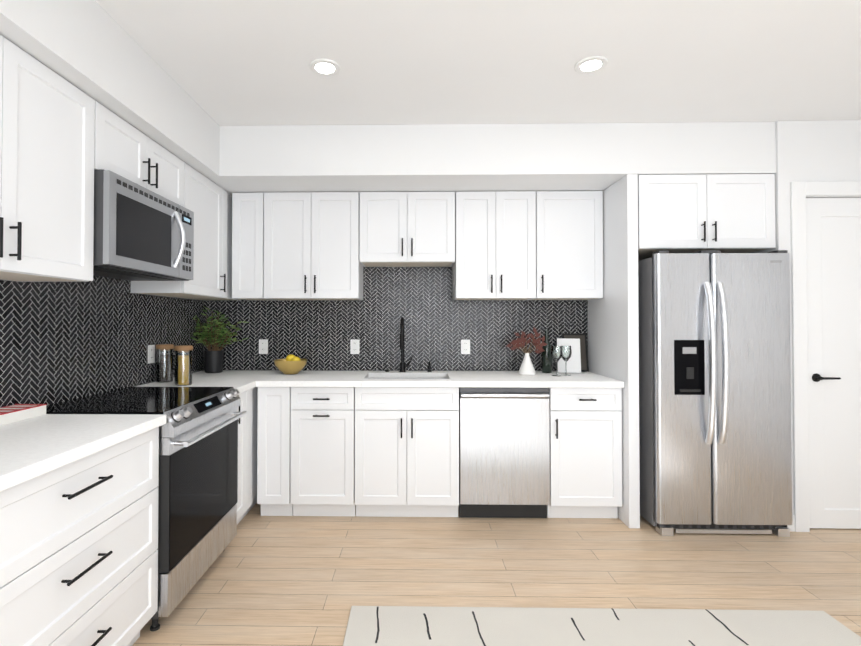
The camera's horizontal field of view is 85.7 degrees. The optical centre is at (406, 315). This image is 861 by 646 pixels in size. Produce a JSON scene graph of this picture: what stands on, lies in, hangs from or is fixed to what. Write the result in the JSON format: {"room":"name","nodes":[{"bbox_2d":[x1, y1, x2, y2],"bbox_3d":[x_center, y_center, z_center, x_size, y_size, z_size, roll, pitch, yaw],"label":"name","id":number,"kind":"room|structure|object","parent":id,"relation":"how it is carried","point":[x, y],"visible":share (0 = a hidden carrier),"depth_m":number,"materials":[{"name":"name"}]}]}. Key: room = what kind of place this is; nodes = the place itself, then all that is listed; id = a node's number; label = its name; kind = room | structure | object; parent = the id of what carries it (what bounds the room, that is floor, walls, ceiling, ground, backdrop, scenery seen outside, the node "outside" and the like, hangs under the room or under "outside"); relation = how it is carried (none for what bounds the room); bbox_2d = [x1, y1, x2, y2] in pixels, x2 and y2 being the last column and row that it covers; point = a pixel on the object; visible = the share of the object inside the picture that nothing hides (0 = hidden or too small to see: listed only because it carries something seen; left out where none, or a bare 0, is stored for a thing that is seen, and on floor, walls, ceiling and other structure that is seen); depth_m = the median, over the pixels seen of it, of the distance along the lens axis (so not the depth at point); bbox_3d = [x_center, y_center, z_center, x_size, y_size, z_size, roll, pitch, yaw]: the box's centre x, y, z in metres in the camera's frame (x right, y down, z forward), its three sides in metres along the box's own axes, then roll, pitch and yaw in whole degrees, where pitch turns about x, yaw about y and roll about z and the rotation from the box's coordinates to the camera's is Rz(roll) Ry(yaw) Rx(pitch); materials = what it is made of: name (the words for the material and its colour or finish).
{"room":"kitchen","nodes":[
{"label":"kitchen","id":0,"kind":"room"},
{"bbox_2d":[0,0,243,195],"bbox_3d":[-1.480,-1.114,0.781,0.419,0.332,5.948,0,-1,1],"label":"soffit","id":1,"kind":"structure","parent":0,"point":[95,50],"depth_m":2.00,"materials":[{"name":"white paint"}]},
{"bbox_2d":[95,0,860,125],"bbox_3d":[0.909,-1.341,0.743,5.800,0.120,6.550,0,-1,1],"label":"ceiling","id":2,"kind":"structure","parent":0,"point":[248,62],"depth_m":2.27,"materials":[{"name":"paint"}]},
{"bbox_2d":[309,58,340,76],"bbox_3d":[-0.413,-1.256,2.350,0.156,0.008,0.156,0,-1,1],"label":"recessed light","id":3,"kind":"object","parent":2,"relation":"in","point":[324,67],"visible":1,"depth_m":2.35,"materials":[{"name":"white plastic"}]},
{"bbox_2d":[575,56,607,73],"bbox_3d":[0.926,-1.256,2.327,0.156,0.008,0.156,0,-1,1],"label":"recessed light","id":4,"kind":"object","parent":2,"relation":"in","point":[591,64],"visible":1,"depth_m":2.32,"materials":[{"name":"white plastic"}]},
{"bbox_2d":[132,503,860,645],"bbox_3d":[0.909,1.398,0.707,5.800,0.120,6.550,0,-1,1],"label":"floor","id":5,"kind":"structure","parent":0,"point":[287,580],"depth_m":2.46,"materials":[{"name":"brown wood"}]},
{"bbox_2d":[0,427,158,645],"bbox_3d":[-1.347,0.902,1.511,0.654,0.894,0.910,0,-1,1],"label":"base cabinet","id":6,"kind":"object","parent":5,"relation":"on","point":[78,552],"visible":0.98,"depth_m":1.52,"materials":[{"name":"white paint"}]},
{"bbox_2d":[0,414,165,491],"bbox_3d":[-1.359,0.427,1.039,0.648,0.040,1.871,0,-1,1],"label":"countertop","id":7,"kind":"structure","parent":6,"relation":"on","point":[33,447],"depth_m":1.58,"materials":[{"name":"white stone"}]},
{"bbox_2d":[0,404,45,425],"bbox_3d":[-1.594,0.395,1.818,0.125,0.044,0.301,0,-1,1],"label":"cookbook","id":8,"kind":"object","parent":7,"relation":"on","point":[13,413],"visible":1,"depth_m":1.86,"materials":[{"name":"white paper"}]},
{"bbox_2d":[46,387,246,631],"bbox_3d":[-1.294,0.888,2.357,0.717,0.942,0.766,0,-1,1],"label":"range","id":9,"kind":"object","parent":5,"relation":"on","point":[198,483],"visible":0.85,"depth_m":2.21,"materials":[{"name":"grey metal"}]},
{"bbox_2d":[236,387,257,524],"bbox_3d":[-1.317,0.925,3.235,0.654,0.894,0.973,0,-1,1],"label":"base cabinet","id":10,"kind":"object","parent":5,"relation":"on","point":[247,463],"visible":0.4,"depth_m":3.01,"materials":[{"name":"white paint"}]},
{"bbox_2d":[135,377,259,393],"bbox_3d":[-1.322,0.452,2.913,0.660,0.040,0.321,0,-1,1],"label":"countertop","id":11,"kind":"structure","parent":10,"relation":"on","point":[242,384],"depth_m":3.00,"materials":[{"name":"white stone"}]},
{"bbox_2d":[156,344,173,382],"bbox_3d":[-1.585,0.312,3.039,0.106,0.243,0.106,0,-1,1],"label":"pasta jar","id":12,"kind":"object","parent":11,"relation":"on","point":[164,366],"visible":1,"depth_m":3.00,"materials":[{"name":"clear glass"}]},
{"bbox_2d":[174,345,192,385],"bbox_3d":[-1.389,0.310,2.886,0.106,0.243,0.106,0,-1,1],"label":"pasta jar","id":13,"kind":"object","parent":11,"relation":"on","point":[183,370],"visible":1,"depth_m":2.85,"materials":[{"name":"clear glass"}]},
{"bbox_2d":[192,317,623,387],"bbox_3d":[-0.105,0.345,3.387,3.076,0.666,0.651,0,-1,1],"label":"countertop","id":14,"kind":"structure","parent":10,"relation":"on","point":[402,378],"depth_m":3.21,"materials":[{"name":"white stone"}]},
{"bbox_2d":[191,306,248,372],"bbox_3d":[-1.426,0.183,3.571,0.411,0.515,0.309,0,-1,1],"label":"plant","id":15,"kind":"object","parent":14,"relation":"on","point":[213,359],"visible":1,"depth_m":3.55,"materials":[{"name":"green plant"}]},
{"bbox_2d":[274,354,307,373],"bbox_3d":[-0.874,0.366,3.497,0.250,0.146,0.250,0,-1,1],"label":"fruit bowl","id":16,"kind":"object","parent":14,"relation":"on","point":[291,364],"visible":1,"depth_m":3.42,"materials":[{"name":"gold metal"}]},
{"bbox_2d":[0,371,623,491],"bbox_3d":[-0.131,0.439,1.897,3.076,0.040,3.628,0,-1,1],"label":"countertop","id":17,"kind":"structure","parent":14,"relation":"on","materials":[{"name":"white stone"}]},
{"bbox_2d":[399,317,412,371],"bbox_3d":[-0.006,0.227,3.548,0.106,0.426,0.214,0,-1,1],"label":"faucet","id":18,"kind":"object","parent":14,"relation":"on","point":[402,364],"depth_m":3.52,"materials":[{"name":"black metal"}]},
{"bbox_2d":[385,361,431,371],"bbox_3d":[0.014,0.396,3.610,0.363,0.090,0.078,0,-1,1],"label":"soap dispenser","id":19,"kind":"object","parent":14,"relation":"on","point":[402,364],"depth_m":3.62,"materials":[{"name":"black metal"}]},
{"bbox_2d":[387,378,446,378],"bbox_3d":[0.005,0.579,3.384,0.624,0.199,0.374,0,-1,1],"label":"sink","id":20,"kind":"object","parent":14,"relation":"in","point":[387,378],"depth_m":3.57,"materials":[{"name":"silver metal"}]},
{"bbox_2d":[506,327,546,374],"bbox_3d":[0.889,0.261,3.448,0.313,0.356,0.124,0,-1,1],"label":"vase","id":21,"kind":"object","parent":14,"relation":"on","point":[526,367],"visible":1,"depth_m":3.44,"materials":[{"name":"white ceramic"}]},
{"bbox_2d":[542,330,551,372],"bbox_3d":[1.078,0.278,3.565,0.074,0.325,0.074,0,-1,1],"label":"wine bottle","id":22,"kind":"object","parent":14,"relation":"on","point":[546,361],"visible":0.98,"depth_m":3.53,"materials":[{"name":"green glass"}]},
{"bbox_2d":[551,346,562,375],"bbox_3d":[1.089,0.330,3.364,0.082,0.215,0.082,0,-1,1],"label":"wine glass","id":23,"kind":"object","parent":14,"relation":"on","point":[556,358],"visible":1,"depth_m":3.35,"materials":[{"name":"clear glass"}]},
{"bbox_2d":[562,346,571,375],"bbox_3d":[1.170,0.331,3.402,0.082,0.215,0.082,0,-1,1],"label":"wine glass","id":24,"kind":"object","parent":14,"relation":"on","point":[564,358],"visible":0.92,"depth_m":3.39,"materials":[{"name":"clear glass"}]},
{"bbox_2d":[557,338,580,372],"bbox_3d":[1.247,0.308,3.563,0.170,0.261,0.074,0,-1,13],"label":"marble board","id":25,"kind":"object","parent":14,"relation":"on","point":[574,363],"visible":0.88,"depth_m":3.55,"materials":[{"name":"white stone"}]},
{"bbox_2d":[562,333,588,371],"bbox_3d":[1.324,0.290,3.643,0.190,0.299,0.065,0,-1,1],"label":"art print","id":26,"kind":"object","parent":14,"relation":"on","point":[582,337],"visible":0.33,"depth_m":3.64,"materials":[{"name":"black wood"}]},
{"bbox_2d":[257,387,292,515],"bbox_3d":[-0.886,0.927,3.408,0.219,0.894,0.616,0,-1,1],"label":"base cabinet","id":27,"kind":"object","parent":5,"relation":"on","point":[274,455],"visible":0.77,"depth_m":3.10,"materials":[{"name":"white paint"}]},
{"bbox_2d":[291,387,354,515],"bbox_3d":[-0.559,0.927,3.383,0.425,0.894,0.654,0,-1,1],"label":"base cabinet","id":28,"kind":"object","parent":5,"relation":"on","point":[322,451],"visible":0.92,"depth_m":3.10,"materials":[{"name":"white paint"}]},
{"bbox_2d":[355,387,458,516],"bbox_3d":[0.007,0.926,3.374,0.697,0.894,0.654,0,-1,1],"label":"base cabinet","id":29,"kind":"object","parent":5,"relation":"on","point":[406,451],"visible":0.88,"depth_m":3.09,"materials":[{"name":"white paint"}]},
{"bbox_2d":[459,387,549,517],"bbox_3d":[0.656,0.927,3.366,0.590,0.892,0.634,0,-1,1],"label":"dishwasher","id":30,"kind":"object","parent":5,"relation":"on","point":[504,458],"visible":0.9,"depth_m":3.07,"materials":[{"name":"grey metal"}]},
{"bbox_2d":[547,388,621,517],"bbox_3d":[1.194,0.926,3.353,0.472,0.894,0.654,0,-1,1],"label":"base cabinet","id":31,"kind":"object","parent":5,"relation":"on","point":[585,433],"visible":0.85,"depth_m":3.07,"materials":[{"name":"white paint"}]},
{"bbox_2d":[343,606,860,645],"bbox_3d":[0.807,1.339,1.160,2.160,0.010,1.950,0,-1,1],"label":"rug","id":32,"kind":"object","parent":5,"relation":"on","point":[431,626],"visible":0.98,"depth_m":2.00,"materials":[{"name":"white fabric"}]},
{"bbox_2d":[588,174,639,527],"bbox_3d":[1.470,0.230,3.338,0.068,2.284,0.698,0,-1,1],"label":"panel","id":33,"kind":"object","parent":5,"relation":"on","point":[613,332],"visible":0.54,"depth_m":3.06,"materials":[{"name":"white paint"}]},
{"bbox_2d":[638,250,792,536],"bbox_3d":[1.980,0.485,3.219,0.831,1.772,0.856,0,-1,1],"label":"fridge","id":34,"kind":"object","parent":5,"relation":"on","point":[715,440],"visible":0.98,"depth_m":2.87,"materials":[{"name":"grey metal"}]},
{"bbox_2d":[220,122,775,193],"bbox_3d":[0.582,-1.080,3.370,3.613,0.332,0.699,0,-1,1],"label":"soffit","id":35,"kind":"structure","parent":0,"point":[455,158],"depth_m":3.03,"materials":[{"name":"white paint"}]},
{"bbox_2d":[753,120,860,514],"bbox_3d":[2.971,0.063,3.307,1.164,2.619,0.714,0,-1,1],"label":"wall","id":36,"kind":"structure","parent":0,"point":[820,151],"depth_m":2.97,"materials":[{"name":"white paint"}]},
{"bbox_2d":[787,515,794,531],"bbox_3d":[1.363,1.284,0.344,4.279,0.100,5.234,0,-1,1],"label":"baseboard","id":37,"kind":"structure","parent":36,"relation":"attached to","point":[791,528],"depth_m":2.93,"materials":[{"name":"white wood"}]},
{"bbox_2d":[790,181,860,531],"bbox_3d":[2.969,0.257,2.940,1.022,2.222,0.016,0,-1,1],"label":"door frame","id":38,"kind":"structure","parent":36,"relation":"attached to","point":[800,192],"depth_m":2.94,"materials":[{"name":"white wood"}]},
{"bbox_2d":[806,198,860,528],"bbox_3d":[2.969,0.300,2.962,0.832,2.119,0.090,0,-1,1],"label":"door","id":39,"kind":"structure","parent":36,"relation":"in","point":[833,239],"depth_m":2.98,"materials":[{"name":"white wood"}]},
{"bbox_3d":[0.961,0.069,3.775,5.200,2.620,0.150,0,-1,1],"label":"wall","id":40,"kind":"structure","parent":0,"visible":0},
{"bbox_2d":[232,193,270,299],"bbox_3d":[-1.169,-0.516,3.574,0.231,0.784,0.321,0,-1,1],"label":"upper cabinet","id":41,"kind":"object","parent":40,"relation":"attached to","point":[247,246],"visible":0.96,"depth_m":3.42,"materials":[{"name":"white paint"}]},
{"bbox_2d":[264,192,362,299],"bbox_3d":[-0.699,-0.516,3.547,0.700,0.784,0.358,0,-1,1],"label":"upper cabinet","id":42,"kind":"object","parent":40,"relation":"attached to","point":[311,245],"visible":1,"depth_m":3.41,"materials":[{"name":"white paint"}]},
{"bbox_2d":[204,266,587,370],"bbox_3d":[-0.096,0.010,3.714,3.074,0.864,0.007,0,-1,1],"label":"tile backsplash","id":43,"kind":"structure","parent":40,"relation":"attached to","point":[440,324],"depth_m":3.71,"materials":[{"name":"black tile"}]},
{"bbox_2d":[259,339,267,353],"bbox_3d":[-1.150,0.250,3.721,0.072,0.116,0.008,0,-1,1],"label":"electrical outlet","id":44,"kind":"object","parent":43,"relation":"attached to","point":[263,346],"visible":1,"depth_m":3.72,"materials":[{"name":"white plastic"}]},
{"bbox_2d":[350,339,359,353],"bbox_3d":[-0.413,0.250,3.708,0.072,0.116,0.008,0,-1,1],"label":"electrical outlet","id":45,"kind":"object","parent":43,"relation":"attached to","point":[354,346],"visible":1,"depth_m":3.71,"materials":[{"name":"white plastic"}]},
{"bbox_2d":[461,340,469,353],"bbox_3d":[0.470,0.250,3.693,0.072,0.116,0.008,0,-1,1],"label":"electrical outlet","id":46,"kind":"object","parent":43,"relation":"attached to","point":[465,346],"visible":1,"depth_m":3.69,"materials":[{"name":"white plastic"}]},
{"bbox_2d":[359,192,454,266],"bbox_3d":[0.007,-0.650,3.537,0.703,0.518,0.358,0,-1,1],"label":"upper cabinet","id":47,"kind":"object","parent":40,"relation":"attached to","point":[407,229],"visible":1,"depth_m":3.40,"materials":[{"name":"white paint"}]},
{"bbox_2d":[452,191,535,299],"bbox_3d":[0.654,-0.516,3.524,0.582,0.784,0.358,0,-1,1],"label":"upper cabinet","id":48,"kind":"object","parent":40,"relation":"attached to","point":[495,245],"visible":0.96,"depth_m":3.39,"materials":[{"name":"white paint"}]},
{"bbox_2d":[529,191,602,299],"bbox_3d":[1.191,-0.516,3.515,0.482,0.784,0.358,0,-1,1],"label":"upper cabinet","id":49,"kind":"object","parent":40,"relation":"attached to","point":[569,245],"visible":0.94,"depth_m":3.38,"materials":[{"name":"white paint"}]},
{"bbox_2d":[638,174,775,260],"bbox_3d":[1.946,-0.671,3.319,0.872,0.482,0.728,0,-1,1],"label":"upper cabinet","id":50,"kind":"object","parent":40,"relation":"attached to","point":[723,213],"visible":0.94,"depth_m":3.00,"materials":[{"name":"white paint"}]},
{"bbox_3d":[-1.765,0.029,0.771,0.150,2.620,6.250,0,-1,1],"label":"wall","id":51,"kind":"structure","parent":0,"visible":0},
{"bbox_2d":[0,35,94,281],"bbox_3d":[-1.489,-0.542,1.545,0.358,0.784,0.890,0,-1,1],"label":"upper cabinet","id":52,"kind":"object","parent":51,"relation":"attached to","point":[47,123],"visible":1,"depth_m":1.73,"materials":[{"name":"white paint"}]},
{"bbox_2d":[0,275,203,407],"bbox_3d":[-1.666,-0.014,1.929,0.006,0.864,3.629,0,-1,1],"label":"tile backsplash","id":53,"kind":"structure","parent":51,"relation":"attached to","point":[62,341],"depth_m":2.37,"materials":[{"name":"black tile"}]},
{"bbox_2d":[148,345,154,363],"bbox_3d":[-1.641,0.248,2.981,0.008,0.116,0.072,0,-1,1],"label":"electrical outlet","id":54,"kind":"object","parent":53,"relation":"attached to","point":[151,353],"visible":1,"depth_m":2.98,"materials":[{"name":"white plastic"}]},
{"bbox_2d":[94,101,183,206],"bbox_3d":[-1.475,-0.775,2.382,0.358,0.298,0.767,0,-1,1],"label":"upper cabinet","id":55,"kind":"object","parent":51,"relation":"attached to","point":[124,149],"visible":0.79,"depth_m":2.29,"materials":[{"name":"white paint"}]},
{"bbox_2d":[93,169,193,280],"bbox_3d":[-1.433,-0.416,2.376,0.436,0.416,0.764,0,-1,1],"label":"over-the-range microwave","id":56,"kind":"object","parent":55,"relation":"attached to","point":[141,233],"visible":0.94,"depth_m":2.23,"materials":[{"name":"grey metal"}]},
{"bbox_2d":[131,162,239,299],"bbox_3d":[-1.460,-0.520,3.251,0.358,0.784,0.969,0,-1,1],"label":"upper cabinet","id":57,"kind":"object","parent":51,"relation":"attached to","point":[207,202],"visible":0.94,"depth_m":3.08,"materials":[{"name":"white paint"}]}
]}

